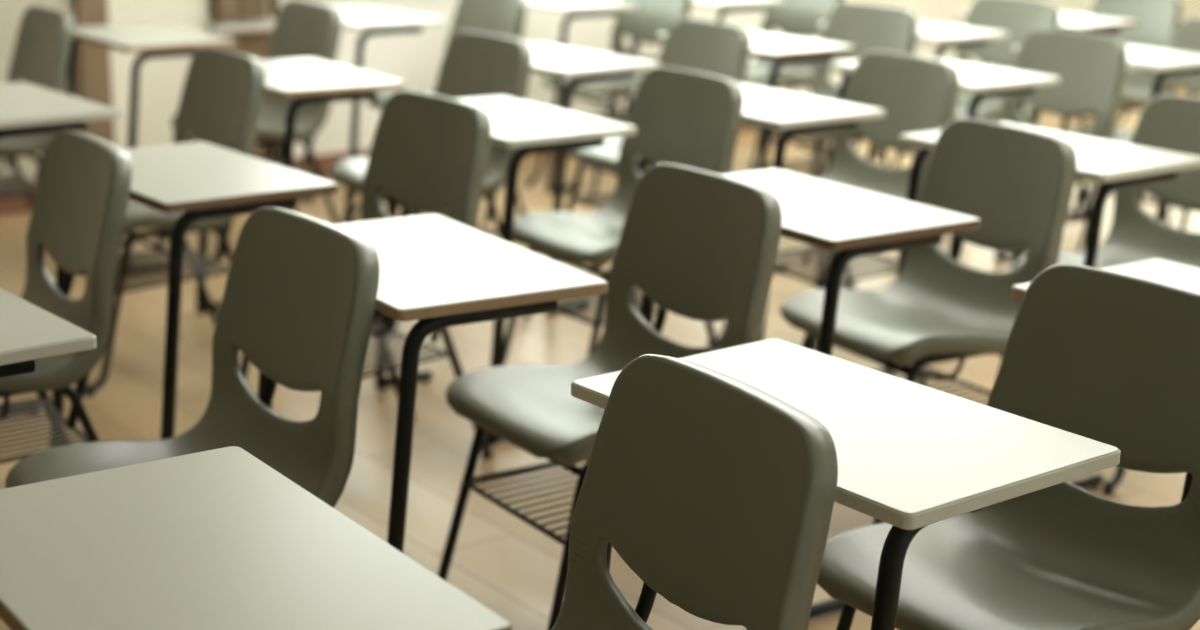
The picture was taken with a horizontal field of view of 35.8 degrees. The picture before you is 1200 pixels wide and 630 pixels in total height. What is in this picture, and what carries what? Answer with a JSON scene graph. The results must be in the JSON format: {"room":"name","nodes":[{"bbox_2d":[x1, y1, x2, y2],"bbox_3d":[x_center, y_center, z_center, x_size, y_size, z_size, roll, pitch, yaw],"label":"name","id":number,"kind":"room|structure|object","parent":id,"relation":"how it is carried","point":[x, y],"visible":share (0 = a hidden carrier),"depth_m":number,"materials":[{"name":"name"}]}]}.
{"room":"classroom","nodes":[
{"label":"classroom","id":0,"kind":"room"},
{"bbox_2d":[0,85,1199,629],"bbox_3d":[1.710,0.485,4.170,15.860,0.120,9.660,-10,19,-36],"label":"floor","id":1,"kind":"structure","parent":0,"point":[502,562],"depth_m":4.78,"materials":[{"name":"beige wood"}]},
{"bbox_2d":[0,5,73,209],"bbox_3d":[-1.985,-0.554,5.970,0.554,0.832,0.437,-9,18,-33],"label":"chair","id":2,"kind":"object","parent":1,"relation":"on","point":[41,52],"visible":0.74,"depth_m":5.96,"materials":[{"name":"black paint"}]},
{"bbox_2d":[0,288,96,377],"bbox_3d":[-1.059,0.355,2.796,0.413,0.740,0.600,-11,19,-38],"label":"school desk","id":3,"kind":"object","parent":1,"relation":"on","point":[29,332],"visible":1,"depth_m":2.60,"materials":[{"name":"laminate"}]},
{"bbox_2d":[0,82,120,413],"bbox_3d":[-1.532,-0.179,4.770,0.413,0.740,0.600,-11,19,-38],"label":"school desk","id":4,"kind":"object","parent":1,"relation":"on","point":[25,108],"visible":0.86,"depth_m":4.56,"materials":[{"name":"white laminate"}]},
{"bbox_2d":[0,130,131,463],"bbox_3d":[-1.204,0.088,3.610,0.554,0.832,0.437,-8,18,-32],"label":"chair","id":5,"kind":"object","parent":1,"relation":"on","point":[78,215],"visible":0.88,"depth_m":3.59,"materials":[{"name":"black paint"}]},
{"bbox_2d":[66,23,236,275],"bbox_3d":[-1.525,-0.569,6.235,0.413,0.740,0.600,-10,18,-35],"label":"school desk","id":6,"kind":"object","parent":1,"relation":"on","point":[154,40],"visible":0.65,"depth_m":6.01,"materials":[{"name":"white laminate"}]},
{"bbox_2d":[84,47,265,396],"bbox_3d":[-1.201,-0.274,4.970,0.554,0.832,0.437,-9,18,-35],"label":"chair","id":7,"kind":"object","parent":1,"relation":"on","point":[220,103],"visible":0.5,"depth_m":4.95,"materials":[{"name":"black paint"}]},
{"bbox_2d":[44,142,337,447],"bbox_3d":[-0.874,0.061,3.912,0.413,0.740,0.600,-10,19,-37],"label":"school desk","id":8,"kind":"object","parent":1,"relation":"on","point":[204,180],"visible":0.48,"depth_m":3.66,"materials":[{"name":"white laminate"}]},
{"bbox_2d":[5,207,379,507],"bbox_3d":[-0.658,0.286,2.904,0.554,0.832,0.437,-10,18,-35],"label":"chair","id":9,"kind":"object","parent":1,"relation":"on","point":[299,299],"visible":0.56,"depth_m":2.94,"materials":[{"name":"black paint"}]},
{"bbox_2d":[156,0,342,267],"bbox_3d":[-1.188,-0.635,6.326,0.554,0.832,0.437,-10,18,-35],"label":"chair","id":10,"kind":"object","parent":1,"relation":"on","point":[302,29],"visible":0.51,"depth_m":6.33,"materials":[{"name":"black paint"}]},
{"bbox_2d":[0,446,510,629],"bbox_3d":[-0.425,0.602,1.912,0.413,0.740,0.600,-9,18,-34],"label":"school desk","id":11,"kind":"object","parent":1,"relation":"on","point":[215,539],"visible":1,"depth_m":1.83,"materials":[{"name":"laminate"}]},
{"bbox_2d":[195,58,405,313],"bbox_3d":[-0.881,-0.328,5.374,0.413,0.740,0.600,-9,18,-33],"label":"school desk","id":12,"kind":"object","parent":1,"relation":"on","point":[310,80],"visible":0.56,"depth_m":5.13,"materials":[{"name":"white laminate"}]},
{"bbox_2d":[276,5,443,222],"bbox_3d":[-0.914,-0.752,6.968,0.413,0.740,0.600,-10,19,-36],"label":"school desk","id":13,"kind":"object","parent":1,"relation":"on","point":[377,21],"visible":0.59,"depth_m":6.69,"materials":[{"name":"white laminate"}]},
{"bbox_2d":[240,90,491,459],"bbox_3d":[-0.566,-0.063,4.221,0.554,0.832,0.437,-11,19,-37],"label":"chair","id":14,"kind":"object","parent":1,"relation":"on","point":[429,153],"visible":0.48,"depth_m":4.26,"materials":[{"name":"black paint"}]},
{"bbox_2d":[329,31,532,339],"bbox_3d":[-0.521,-0.396,5.473,0.554,0.832,0.437,-10,19,-36],"label":"chair","id":15,"kind":"object","parent":1,"relation":"on","point":[474,64],"visible":0.54,"depth_m":5.47,"materials":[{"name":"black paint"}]},
{"bbox_2d":[258,214,607,552],"bbox_3d":[-0.325,0.262,3.195,0.413,0.740,0.600,-8,18,-31],"label":"school desk","id":16,"kind":"object","parent":1,"relation":"on","point":[437,271],"visible":0.54,"depth_m":2.94,"materials":[{"name":"laminate"}]},
{"bbox_2d":[353,0,526,215],"bbox_3d":[-0.594,-0.778,6.906,0.554,0.832,0.437,-10,19,-36],"label":"chair","id":17,"kind":"object","parent":1,"relation":"on","point":[506,18],"visible":0.23,"depth_m":6.94,"materials":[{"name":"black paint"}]},
{"bbox_2d":[374,96,636,445],"bbox_3d":[-0.257,-0.131,4.679,0.413,0.740,0.600,-10,18,-35],"label":"school desk","id":18,"kind":"object","parent":1,"relation":"on","point":[534,128],"visible":0.66,"depth_m":4.43,"materials":[{"name":"white laminate"}]},
{"bbox_2d":[449,43,659,315],"bbox_3d":[-0.170,-0.442,5.853,0.413,0.740,0.600,-11,19,-38],"label":"school desk","id":19,"kind":"object","parent":1,"relation":"on","point":[584,66],"visible":0.5,"depth_m":5.58,"materials":[{"name":"white laminate"}]},
{"bbox_2d":[526,0,635,193],"bbox_3d":[-0.203,-0.928,7.678,0.413,0.740,0.600,-10,19,-36],"label":"school desk","id":20,"kind":"object","parent":1,"relation":"on","point":[574,8],"visible":0.52,"depth_m":7.39,"materials":[{"name":"white laminate"}]},
{"bbox_2d":[525,0,692,201],"bbox_3d":[0.044,-0.925,7.504,0.554,0.832,0.437,-10,19,-36],"label":"chair","id":21,"kind":"object","parent":1,"relation":"on","point":[650,18],"visible":0.55,"depth_m":7.53,"materials":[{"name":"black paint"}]},
{"bbox_2d":[437,163,781,629],"bbox_3d":[-0.007,0.175,3.363,0.554,0.832,0.437,-9,18,-32],"label":"chair","id":22,"kind":"object","parent":1,"relation":"on","point":[701,245],"visible":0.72,"depth_m":3.38,"materials":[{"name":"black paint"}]},
{"bbox_2d":[501,66,743,365],"bbox_3d":[0.033,-0.191,4.742,0.554,0.832,0.437,-9,18,-33],"label":"chair","id":23,"kind":"object","parent":1,"relation":"on","point":[682,117],"visible":0.68,"depth_m":4.75,"materials":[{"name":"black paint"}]},
{"bbox_2d":[557,18,751,261],"bbox_3d":[0.151,-0.511,5.954,0.554,0.832,0.437,-9,18,-33],"label":"chair","id":24,"kind":"object","parent":1,"relation":"on","point":[719,49],"visible":0.46,"depth_m":5.96,"materials":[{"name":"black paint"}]},
{"bbox_2d":[551,354,837,629],"bbox_3d":[-0.070,0.507,2.111,0.554,0.832,0.437,-8,17,-30],"label":"chair","id":25,"kind":"object","parent":1,"relation":"on","point":[715,490],"visible":1,"depth_m":2.13,"materials":[{"name":"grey plastic"}]},
{"bbox_2d":[624,0,784,173],"bbox_3d":[0.427,-1.002,8.000,0.413,0.740,0.600,-10,19,-36],"label":"school desk","id":26,"kind":"object","parent":1,"relation":"on","point":[727,6],"visible":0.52,"depth_m":7.68,"materials":[{"name":"white laminate"}]},
{"bbox_2d":[656,31,854,271],"bbox_3d":[0.499,-0.569,6.377,0.413,0.740,0.600,-10,19,-36],"label":"school desk","id":27,"kind":"object","parent":1,"relation":"on","point":[788,50],"visible":0.5,"depth_m":6.08,"materials":[{"name":"white laminate"}]},
{"bbox_2d":[632,83,884,340],"bbox_3d":[0.390,-0.208,5.011,0.413,0.740,0.600,-10,18,-36],"label":"school desk","id":28,"kind":"object","parent":1,"relation":"on","point":[799,114],"visible":0.46,"depth_m":4.75,"materials":[{"name":"white laminate"}]},
{"bbox_2d":[744,0,843,165],"bbox_3d":[0.693,-1.002,7.837,0.554,0.832,0.437,-10,19,-36],"label":"chair","id":29,"kind":"object","parent":1,"relation":"on","point":[794,18],"visible":0.37,"depth_m":7.87,"materials":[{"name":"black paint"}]},
{"bbox_2d":[640,169,979,618],"bbox_3d":[0.371,0.138,3.708,0.413,0.740,0.600,-9,18,-34],"label":"school desk","id":30,"kind":"object","parent":1,"relation":"on","point":[855,222],"visible":0.46,"depth_m":3.47,"materials":[{"name":"white laminate"}]},
{"bbox_2d":[744,2,918,261],"bbox_3d":[0.789,-0.666,6.582,0.554,0.832,0.437,-11,19,-39],"label":"chair","id":31,"kind":"object","parent":1,"relation":"on","point":[866,27],"visible":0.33,"depth_m":6.63,"materials":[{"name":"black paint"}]},
{"bbox_2d":[707,51,959,350],"bbox_3d":[0.653,-0.293,5.168,0.554,0.832,0.437,-8,18,-32],"label":"chair","id":32,"kind":"object","parent":1,"relation":"on","point":[916,94],"visible":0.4,"depth_m":5.21,"materials":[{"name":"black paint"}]},
{"bbox_2d":[571,339,1120,629],"bbox_3d":[0.269,0.483,2.405,0.413,0.740,0.600,-11,19,-37],"label":"school desk","id":33,"kind":"object","parent":1,"relation":"on","point":[911,456],"visible":0.73,"depth_m":2.22,"materials":[{"name":"laminate"}]},
{"bbox_2d":[811,21,1008,241],"bbox_3d":[1.119,-0.691,6.877,0.413,0.740,0.600,-10,19,-36],"label":"school desk","id":34,"kind":"object","parent":1,"relation":"on","point":[948,36],"visible":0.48,"depth_m":6.61,"materials":[{"name":"white laminate"}]},
{"bbox_2d":[781,118,1076,524],"bbox_3d":[0.664,0.024,3.978,0.554,0.832,0.437,-8,17,-30],"label":"chair","id":35,"kind":"object","parent":1,"relation":"on","point":[1019,182],"visible":0.86,"depth_m":3.97,"materials":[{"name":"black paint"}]},
{"bbox_2d":[815,56,1059,288],"bbox_3d":[1.014,-0.381,5.705,0.413,0.740,0.600,-10,18,-35],"label":"school desk","id":36,"kind":"object","parent":1,"relation":"on","point":[988,82],"visible":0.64,"depth_m":5.46,"materials":[{"name":"white laminate"}]},
{"bbox_2d":[893,0,1059,167],"bbox_3d":[1.379,-0.757,6.963,0.554,0.832,0.437,-11,19,-39],"label":"chair","id":37,"kind":"object","parent":1,"relation":"on","point":[1017,18],"visible":0.3,"depth_m":7.02,"materials":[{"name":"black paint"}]},
{"bbox_2d":[817,264,1199,629],"bbox_3d":[0.575,0.387,2.608,0.554,0.832,0.437,-9,18,-35],"label":"chair","id":38,"kind":"object","parent":1,"relation":"on","point":[1111,358],"visible":0.91,"depth_m":2.63,"materials":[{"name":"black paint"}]},
{"bbox_2d":[885,122,1199,488],"bbox_3d":[1.018,-0.031,4.389,0.413,0.740,0.600,-10,19,-36],"label":"school desk","id":39,"kind":"object","parent":1,"relation":"on","point":[1117,165],"visible":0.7,"depth_m":4.16,"materials":[{"name":"white laminate"}]},
{"bbox_2d":[956,11,1137,216],"bbox_3d":[1.719,-0.804,7.342,0.413,0.740,0.600,-11,19,-37],"label":"school desk","id":40,"kind":"object","parent":1,"relation":"on","point":[1071,22],"visible":0.29,"depth_m":7.08,"materials":[{"name":"white laminate"}]},
{"bbox_2d":[1000,28,1127,270],"bbox_3d":[1.304,-0.459,5.836,0.554,0.832,0.437,-10,19,-36],"label":"chair","id":41,"kind":"object","parent":1,"relation":"on","point":[1090,68],"visible":0.44,"depth_m":5.85,"materials":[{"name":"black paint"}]},
{"bbox_2d":[994,45,1199,261],"bbox_3d":[1.700,-0.512,6.246,0.413,0.740,0.600,-10,18,-36],"label":"school desk","id":42,"kind":"object","parent":1,"relation":"on","point":[1168,63],"visible":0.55,"depth_m":5.96,"materials":[{"name":"white laminate"}]},
{"bbox_2d":[1011,258,1199,419],"bbox_3d":[0.963,0.352,2.945,0.413,0.740,0.600,-10,18,-35],"label":"school desk","id":43,"kind":"object","parent":1,"relation":"on","point":[1179,275],"visible":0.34,"depth_m":3.09,"materials":[{"name":"white laminate"}]},
{"bbox_2d":[1030,0,1181,215],"bbox_3d":[1.954,-0.857,7.380,0.554,0.832,0.437,-10,19,-36],"label":"chair","id":44,"kind":"object","parent":1,"relation":"on","point":[1158,20],"visible":0.32,"depth_m":7.36,"materials":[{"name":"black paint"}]},
{"bbox_2d":[1013,94,1199,495],"bbox_3d":[1.262,-0.076,4.395,0.554,0.832,0.437,-9,18,-33],"label":"chair","id":45,"kind":"object","parent":1,"relation":"on","point":[1170,122],"visible":0.3,"depth_m":4.51,"materials":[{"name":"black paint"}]},
{"bbox_2d":[1077,17,1199,251],"bbox_3d":[1.944,-0.563,6.271,0.554,0.832,0.437,-10,19,-36],"label":"chair","id":46,"kind":"object","parent":1,"relation":"on","point":[1186,38],"visible":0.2,"depth_m":6.41,"materials":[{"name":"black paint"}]},
{"bbox_2d":[0,0,1199,186],"bbox_3d":[-1.133,-2.039,7.392,15.500,3.000,0.192,-10,19,-36],"label":"wall","id":47,"kind":"structure","parent":0,"point":[415,59],"depth_m":7.87,"materials":[{"name":"white paint"}]},
{"bbox_2d":[73,0,114,144],"bbox_3d":[-1.890,-1.194,6.887,0.120,1.400,0.050,-10,19,-36],"label":"trim","id":48,"kind":"structure","parent":47,"relation":"attached to","point":[93,61],"depth_m":6.93,"materials":[{"name":"brown wood"}]},
{"bbox_2d":[108,0,207,148],"bbox_3d":[-1.686,-1.234,7.051,0.410,1.400,0.030,-10,19,-36],"label":"wall panel","id":49,"kind":"object","parent":47,"relation":"attached to","point":[161,81],"depth_m":7.11,"materials":[{"name":"beige paint"}]},
{"bbox_2d":[206,21,274,33],"bbox_3d":[-1.396,-1.124,7.272,0.300,0.025,0.090,-10,19,-36],"label":"trim","id":50,"kind":"structure","parent":47,"relation":"attached to","point":[254,26],"depth_m":7.23,"materials":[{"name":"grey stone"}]},
{"bbox_2d":[208,30,277,158],"bbox_3d":[-1.414,-0.863,7.367,0.290,0.530,0.035,-10,19,-36],"label":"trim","id":51,"kind":"structure","parent":47,"relation":"attached to","point":[255,44],"depth_m":7.33,"materials":[{"name":"brown wood"}]},
{"bbox_2d":[213,0,278,21],"bbox_3d":[-1.379,-1.538,7.158,0.331,0.800,0.064,-11,19,-38],"label":"curtain","id":52,"kind":"object","parent":47,"relation":"hanging from","point":[223,10],"visible":0.97,"depth_m":7.24,"materials":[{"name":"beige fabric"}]},
{"bbox_2d":[0,121,753,214],"bbox_3d":[-1.103,-0.618,7.695,15.500,0.100,0.016,-10,19,-36],"label":"baseboard","id":53,"kind":"structure","parent":47,"relation":"attached to","point":[325,162],"depth_m":7.62,"materials":[{"name":"brown wood"}]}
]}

